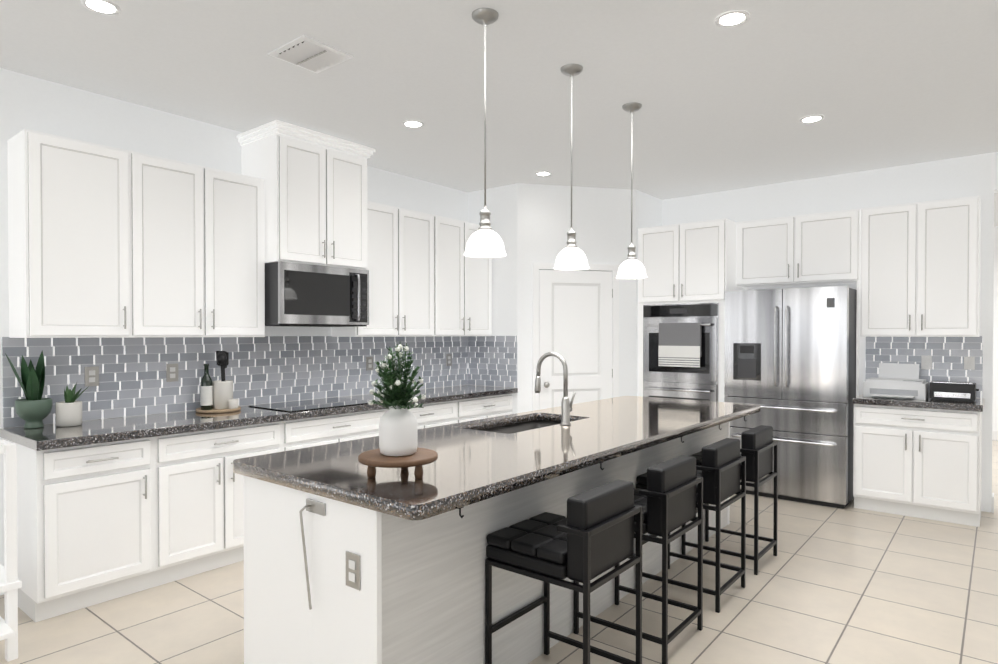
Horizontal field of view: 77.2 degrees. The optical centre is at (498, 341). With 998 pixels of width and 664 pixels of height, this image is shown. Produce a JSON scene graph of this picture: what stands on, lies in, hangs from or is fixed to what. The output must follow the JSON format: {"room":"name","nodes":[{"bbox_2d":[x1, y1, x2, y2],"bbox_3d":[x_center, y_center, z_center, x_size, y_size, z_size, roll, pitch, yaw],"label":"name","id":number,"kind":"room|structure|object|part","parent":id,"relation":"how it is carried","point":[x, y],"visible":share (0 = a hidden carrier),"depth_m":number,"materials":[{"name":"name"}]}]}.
{"room":"kitchen","nodes":[
{"label":"kitchen","id":0,"kind":"room"},
{"bbox_2d":[0,440,997,663],"bbox_3d":[2.100,1.456,3.010,8.400,0.100,14.600,0,1,39],"label":"floor","id":1,"kind":"structure","parent":0,"point":[849,583],"depth_m":3.27,"materials":[{"name":"tile"}]},
{"bbox_2d":[0,439,21,661],"bbox_3d":[-2.387,0.932,2.681,0.532,0.955,0.477,0,1,39],"label":"chair","id":2,"kind":"object","parent":1,"relation":"on","point":[10,583],"visible":1,"depth_m":2.75,"materials":[{"name":"white"}]},
{"bbox_2d":[5,436,159,622],"bbox_3d":[-2.330,0.966,3.474,0.600,0.871,0.545,0,1,39],"label":"base cabinet","id":3,"kind":"object","parent":1,"relation":"on","point":[88,517],"depth_m":3.26,"materials":[{"name":"white wood"}]},
{"bbox_2d":[0,384,517,451],"bbox_3d":[-1.280,0.492,4.740,0.645,0.048,3.872,0,1,39],"label":"countertop","id":4,"kind":"structure","parent":3,"relation":"on","point":[115,429],"depth_m":3.76,"materials":[{"name":"grey stone"}]},
{"bbox_2d":[5,350,52,428],"bbox_3d":[-2.594,0.266,3.453,0.170,0.429,0.208,0,1,39],"label":"snake plant","id":5,"kind":"object","parent":4,"relation":"on","point":[33,408],"visible":1,"depth_m":3.43,"materials":[{"name":"green plant"}]},
{"bbox_2d":[55,383,87,426],"bbox_3d":[-2.427,0.352,3.559,0.135,0.255,0.161,0,1,39],"label":"plant","id":6,"kind":"object","parent":4,"relation":"on","point":[69,411],"visible":1,"depth_m":3.51,"materials":[{"name":"green plant"}]},
{"bbox_2d":[196,406,240,412],"bbox_3d":[-1.897,0.462,4.227,0.280,0.020,0.280,0,1,39],"label":"tray","id":7,"kind":"object","parent":4,"relation":"on","point":[198,410],"visible":0.6,"depth_m":4.12,"materials":[{"name":"brown wood"}]},
{"bbox_2d":[200,364,212,409],"bbox_3d":[-1.965,0.306,4.197,0.076,0.309,0.076,0,1,39],"label":"oil bottle","id":8,"kind":"object","parent":7,"relation":"on","point":[206,394],"visible":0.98,"depth_m":4.17,"materials":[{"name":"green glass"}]},
{"bbox_2d":[212,351,232,408],"bbox_3d":[-1.888,0.263,4.269,0.132,0.392,0.132,0,1,39],"label":"utensil crock","id":9,"kind":"object","parent":7,"relation":"on","point":[222,391],"visible":0.98,"depth_m":4.22,"materials":[{"name":"white ceramic"}]},
{"bbox_2d":[228,399,238,408],"bbox_3d":[-1.798,0.427,4.231,0.064,0.066,0.063,0,1,39],"label":"candle jar","id":10,"kind":"object","parent":7,"relation":"on","point":[233,403],"visible":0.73,"depth_m":4.20,"materials":[{"name":"white"}]},
{"bbox_3d":[-1.359,0.465,4.623,0.520,0.006,0.760,0,1,39],"label":"cooktop panel","id":11,"kind":"part","parent":4,"relation":"part of","materials":[{"name":"black glass"}]},
{"bbox_2d":[248,396,378,411],"bbox_3d":[-1.359,0.466,4.622,0.520,0.007,0.760,0,1,39],"label":"cooktop","id":12,"kind":"object","parent":4,"relation":"in","point":[325,401],"depth_m":4.60,"materials":[{"name":"black glass"}]},
{"bbox_2d":[160,420,287,584],"bbox_3d":[-1.909,0.960,3.998,0.600,0.871,0.800,0,1,39],"label":"base cabinet","id":13,"kind":"object","parent":1,"relation":"on","point":[202,528],"depth_m":3.73,"materials":[{"name":"white wood"}]},
{"bbox_2d":[288,408,387,450],"bbox_3d":[-1.377,0.953,4.661,0.600,0.871,0.900,0,1,39],"label":"base cabinet","id":14,"kind":"object","parent":1,"relation":"on","point":[324,430],"depth_m":4.43,"materials":[{"name":"white wood"}]},
{"bbox_2d":[408,400,459,428],"bbox_3d":[-0.844,0.946,5.324,0.600,0.871,0.800,0,1,39],"label":"base cabinet","id":15,"kind":"object","parent":1,"relation":"on","point":[432,415],"depth_m":5.25,"materials":[{"name":"white wood"}]},
{"bbox_2d":[460,392,515,422],"bbox_3d":[-0.340,0.940,5.952,0.600,0.871,0.812,0,1,39],"label":"base cabinet","id":16,"kind":"object","parent":1,"relation":"on","point":[487,406],"depth_m":5.75,"materials":[{"name":"white wood"}]},
{"bbox_2d":[233,412,756,663],"bbox_3d":[0.399,0.964,3.591,1.124,0.871,3.467,0,1,39],"label":"kitchen island","id":17,"kind":"object","parent":1,"relation":"on","point":[347,560],"depth_m":2.38,"materials":[{"name":"wood"}]},
{"bbox_2d":[233,396,760,515],"bbox_3d":[0.416,0.503,3.595,1.100,0.048,3.500,0,1,39],"label":"island countertop","id":18,"kind":"structure","parent":17,"relation":"on","point":[471,463],"depth_m":2.72,"materials":[{"name":"grey stone"}]},
{"bbox_2d":[358,447,437,478],"bbox_3d":[-0.371,0.454,2.303,0.290,0.077,0.290,0,1,39],"label":"riser","id":19,"kind":"object","parent":18,"relation":"on","point":[373,459],"visible":0.71,"depth_m":2.23,"materials":[{"name":"brown wood"}]},
{"bbox_2d":[368,343,425,455],"bbox_3d":[-0.375,0.208,2.299,0.233,0.413,0.208,0,1,39],"label":"vase","id":20,"kind":"object","parent":19,"relation":"on","point":[398,430],"visible":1,"depth_m":2.27,"materials":[{"name":"white ceramic"}]},
{"bbox_2d":[481,416,556,431],"bbox_3d":[0.158,0.615,3.701,0.469,0.202,0.904,0,1,39],"label":"sink","id":21,"kind":"object","parent":18,"relation":"in","point":[534,421],"depth_m":4.02,"materials":[{"name":"metal"}]},
{"bbox_2d":[534,352,576,423],"bbox_3d":[0.320,0.271,3.648,0.252,0.416,0.090,0,1,39],"label":"faucet","id":22,"kind":"object","parent":18,"relation":"on","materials":[{"name":"silver metal"}]},
{"bbox_3d":[0.669,0.967,3.410,0.012,0.870,3.408,0,1,39],"label":"panel","id":23,"kind":"part","parent":17,"relation":"part of","materials":[{"name":"white wood"}]},
{"bbox_2d":[485,480,641,663],"bbox_3d":[0.260,0.989,2.507,0.475,0.845,0.430,0,1,39],"label":"stool","id":24,"kind":"object","parent":1,"relation":"on","point":[588,539],"visible":1,"depth_m":2.39,"materials":[{"name":"black leather"}]},
{"bbox_3d":[0.252,0.716,2.511,0.453,0.299,0.422,0,1,39],"label":"seat","id":25,"kind":"part","parent":24,"relation":"part of","materials":[{"name":"black leather"}]},
{"bbox_2d":[574,455,702,663],"bbox_3d":[0.673,0.983,3.022,0.475,0.845,0.430,0,1,39],"label":"stool","id":26,"kind":"object","parent":1,"relation":"on","point":[666,499],"visible":0.65,"depth_m":2.84,"materials":[{"name":"black metal"}]},
{"bbox_3d":[0.665,0.710,3.026,0.453,0.299,0.422,0,1,39],"label":"seat","id":27,"kind":"part","parent":26,"relation":"part of","materials":[{"name":"black leather"}]},
{"bbox_2d":[636,438,745,612],"bbox_3d":[1.083,0.978,3.532,0.475,0.845,0.430,0,1,39],"label":"stool","id":28,"kind":"object","parent":1,"relation":"on","point":[718,470],"visible":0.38,"depth_m":3.35,"materials":[{"name":"black metal"}]},
{"bbox_3d":[1.075,0.705,3.536,0.453,0.299,0.422,0,1,39],"label":"seat","id":29,"kind":"part","parent":28,"relation":"part of","materials":[{"name":"black leather"}]},
{"bbox_2d":[638,219,745,401],"bbox_3d":[1.924,0.117,6.277,0.891,2.510,0.620,0,1,39],"label":"tall cabinet","id":30,"kind":"object","parent":1,"relation":"on","point":[689,267],"depth_m":5.98,"materials":[{"name":"white wood"}]},
{"bbox_2d":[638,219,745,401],"bbox_3d":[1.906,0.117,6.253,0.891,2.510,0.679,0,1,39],"label":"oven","id":31,"kind":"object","parent":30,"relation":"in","point":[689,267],"depth_m":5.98,"materials":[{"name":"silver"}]},
{"bbox_2d":[658,323,701,366],"bbox_3d":[1.727,0.036,5.974,0.413,0.418,0.042,0,1,39],"label":"towel","id":32,"kind":"object","parent":31,"relation":"hanging from","point":[679,344],"depth_m":5.95,"materials":[{"name":"grey fabric"}]},
{"bbox_2d":[682,425,777,574],"bbox_3d":[1.490,0.973,4.039,0.475,0.845,0.430,0,1,39],"label":"stool","id":33,"kind":"object","parent":1,"relation":"on","point":[758,443],"visible":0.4,"depth_m":3.87,"materials":[{"name":"black metal"}]},
{"bbox_3d":[1.482,0.700,4.043,0.453,0.299,0.422,0,1,39],"label":"seat","id":34,"kind":"part","parent":33,"relation":"part of","materials":[{"name":"black leather"}]},
{"bbox_2d":[724,286,856,508],"bbox_3d":[2.626,0.461,5.628,0.992,1.835,0.701,0,1,39],"label":"fridge","id":35,"kind":"object","parent":1,"relation":"on","point":[790,361],"visible":0.81,"depth_m":5.32,"materials":[{"name":"grey metal"}]},
{"bbox_2d":[736,209,864,395],"bbox_3d":[2.757,0.122,5.768,1.036,2.510,0.370,0,1,39],"label":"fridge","id":36,"kind":"object","parent":1,"relation":"on","point":[820,248],"depth_m":5.58,"materials":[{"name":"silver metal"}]},
{"bbox_2d":[853,404,982,526],"bbox_3d":[3.414,0.949,5.102,0.826,0.871,0.600,0,1,39],"label":"base cabinet","id":37,"kind":"object","parent":1,"relation":"on","point":[925,463],"depth_m":4.85,"materials":[{"name":"white wood"}]},
{"bbox_2d":[853,392,984,411],"bbox_3d":[3.409,0.488,5.079,0.841,0.048,0.635,0,1,39],"label":"countertop","id":38,"kind":"structure","parent":37,"relation":"on","point":[951,406],"depth_m":4.83,"materials":[{"name":"grey stone"}]},
{"bbox_2d":[863,363,928,399],"bbox_3d":[3.264,0.328,5.144,0.430,0.270,0.445,0,1,39],"label":"printer","id":39,"kind":"object","parent":38,"relation":"on","point":[897,381],"visible":1,"depth_m":5.11,"materials":[{"name":"white plastic"}]},
{"bbox_2d":[929,381,978,401],"bbox_3d":[3.593,0.394,4.930,0.310,0.142,0.218,0,1,39],"label":"toaster","id":40,"kind":"object","parent":38,"relation":"on","point":[952,391],"visible":1,"depth_m":4.87,"materials":[{"name":"black plastic"}]},
{"bbox_2d":[0,68,997,594],"bbox_3d":[2.100,-0.044,2.994,8.400,2.900,14.600,0,1,39],"label":"wall","id":41,"kind":"structure","parent":0,"point":[532,224],"depth_m":5.74,"materials":[{"name":"paint"}]},
{"bbox_2d":[4,129,135,339],"bbox_3d":[-2.430,-0.565,3.549,0.330,1.090,0.502,0,1,39],"label":"upper cabinet","id":42,"kind":"object","parent":41,"relation":"attached to","point":[72,202],"depth_m":3.42,"materials":[{"name":"white wood"}]},
{"bbox_3d":[-1.279,0.215,4.746,0.636,0.504,3.857,0,1,39],"label":"backsplash panel","id":43,"kind":"part","parent":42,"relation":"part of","materials":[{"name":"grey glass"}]},
{"bbox_2d":[136,153,267,339],"bbox_3d":[-2.004,-0.570,4.080,0.330,1.090,0.859,0,1,39],"label":"upper cabinet","id":44,"kind":"object","parent":41,"relation":"attached to","point":[144,288],"depth_m":3.95,"materials":[{"name":"white wood"}]},
{"bbox_2d":[240,124,371,267],"bbox_3d":[-1.433,-0.990,4.666,0.480,0.887,0.770,0,1,39],"label":"upper cabinet","id":45,"kind":"object","parent":41,"relation":"attached to","point":[317,207],"depth_m":4.44,"materials":[{"name":"white wood"}]},
{"bbox_2d":[265,261,368,326],"bbox_3d":[-1.408,-0.327,4.653,0.545,0.432,0.760,0,1,39],"label":"microwave","id":46,"kind":"object","parent":45,"relation":"attached to","point":[297,293],"depth_m":4.44,"materials":[{"name":"grey metal"}]},
{"bbox_2d":[328,202,435,339],"bbox_3d":[-0.976,-0.584,5.360,0.330,1.090,0.869,0,1,39],"label":"upper cabinet","id":47,"kind":"object","parent":41,"relation":"attached to","point":[403,240],"depth_m":5.30,"materials":[{"name":"white wood"}]},
{"bbox_2d":[436,216,491,339],"bbox_3d":[-0.447,-0.591,6.018,0.330,1.090,0.819,0,1,39],"label":"upper cabinet","id":48,"kind":"object","parent":41,"relation":"attached to","point":[463,283],"depth_m":5.86,"materials":[{"name":"white wood"}]},
{"bbox_2d":[532,263,618,410],"bbox_3d":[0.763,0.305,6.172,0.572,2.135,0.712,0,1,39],"label":"pantry door","id":49,"kind":"structure","parent":41,"relation":"in","point":[576,320],"depth_m":6.17,"materials":[{"name":"white wood"}]},
{"bbox_2d":[738,209,861,287],"bbox_3d":[2.768,-0.828,5.772,1.036,0.610,0.335,0,1,39],"label":"upper cabinet","id":50,"kind":"object","parent":41,"relation":"attached to","point":[820,248],"depth_m":5.61,"materials":[{"name":"white wood"}]},
{"bbox_2d":[858,196,981,339],"bbox_3d":[3.491,-0.582,5.197,0.806,1.090,0.330,0,1,39],"label":"upper cabinet","id":51,"kind":"object","parent":41,"relation":"attached to","point":[912,270],"depth_m":5.05,"materials":[{"name":"white wood"}]},
{"bbox_3d":[3.599,0.209,5.325,0.826,0.504,0.008,0,1,39],"label":"backsplash panel","id":52,"kind":"part","parent":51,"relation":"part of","materials":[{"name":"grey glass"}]},
{"bbox_2d":[992,431,997,440],"bbox_3d":[6.570,1.283,8.576,8.099,0.130,0.018,0,1,39],"label":"baseboard","id":53,"kind":"structure","parent":41,"relation":"attached to","point":[994,435],"depth_m":8.45,"materials":[{"name":"white"}]},
{"bbox_2d":[0,0,997,225],"bbox_3d":[2.100,-1.544,2.978,8.400,0.100,14.600,0,1,39],"label":"ceiling","id":54,"kind":"structure","parent":0,"point":[878,84],"depth_m":3.57,"materials":[{"name":"paint"}]},
{"bbox_2d":[80,0,120,14],"bbox_3d":[-1.769,-1.488,2.777,0.152,0.006,0.152,0,1,39],"label":"recessed light","id":55,"kind":"object","parent":54,"relation":"in","point":[106,7],"visible":1,"depth_m":2.78,"materials":[{"name":"white plastic"}]},
{"bbox_2d":[268,35,352,72],"bbox_3d":[-0.983,-1.486,3.261,0.320,0.020,0.300,0,1,39],"label":"ceiling vent","id":56,"kind":"object","parent":54,"relation":"in","point":[309,53],"visible":1,"depth_m":3.23,"materials":[{"name":"white metal"}]},
{"bbox_2d":[402,120,423,127],"bbox_3d":[-0.595,-1.504,4.335,0.152,0.006,0.152,0,1,39],"label":"recessed light","id":57,"kind":"object","parent":54,"relation":"in","point":[413,124],"visible":1,"depth_m":4.33,"materials":[{"name":"white"}]},
{"bbox_2d":[464,8,505,257],"bbox_3d":[-0.064,-0.943,2.862,0.198,1.097,0.198,0,1,39],"label":"pendant light","id":58,"kind":"object","parent":54,"relation":"hanging from","point":[485,241],"visible":1,"depth_m":2.84,"materials":[{"name":"white glass"}]},
{"bbox_2d":[535,171,551,175],"bbox_3d":[0.404,-1.518,5.674,0.152,0.006,0.152,0,1,39],"label":"recessed light","id":59,"kind":"object","parent":54,"relation":"in","point":[543,173],"visible":1,"depth_m":5.66,"materials":[{"name":"white plastic"}]},
{"bbox_2d":[553,64,588,269],"bbox_3d":[0.400,-0.949,3.439,0.198,1.097,0.198,0,1,39],"label":"pendant light","id":60,"kind":"object","parent":54,"relation":"hanging from","point":[571,256],"visible":1,"depth_m":3.41,"materials":[{"name":"white glass"}]},
{"bbox_2d":[616,102,646,278],"bbox_3d":[0.851,-0.955,4.000,0.198,1.097,0.198,0,1,39],"label":"pendant light","id":61,"kind":"object","parent":54,"relation":"hanging from","point":[631,267],"visible":1,"depth_m":3.98,"materials":[{"name":"white glass"}]},
{"bbox_2d":[715,10,749,26],"bbox_3d":[1.078,-1.489,2.889,0.152,0.006,0.152,0,1,39],"label":"recessed light","id":62,"kind":"object","parent":54,"relation":"in","point":[732,18],"visible":1,"depth_m":2.88,"materials":[{"name":"white"}]},
{"bbox_2d":[799,115,823,122],"bbox_3d":[2.119,-1.503,4.233,0.152,0.006,0.152,0,1,39],"label":"recessed light","id":63,"kind":"object","parent":54,"relation":"in","point":[811,118],"visible":1,"depth_m":4.23,"materials":[{"name":"white plastic"}]}
]}

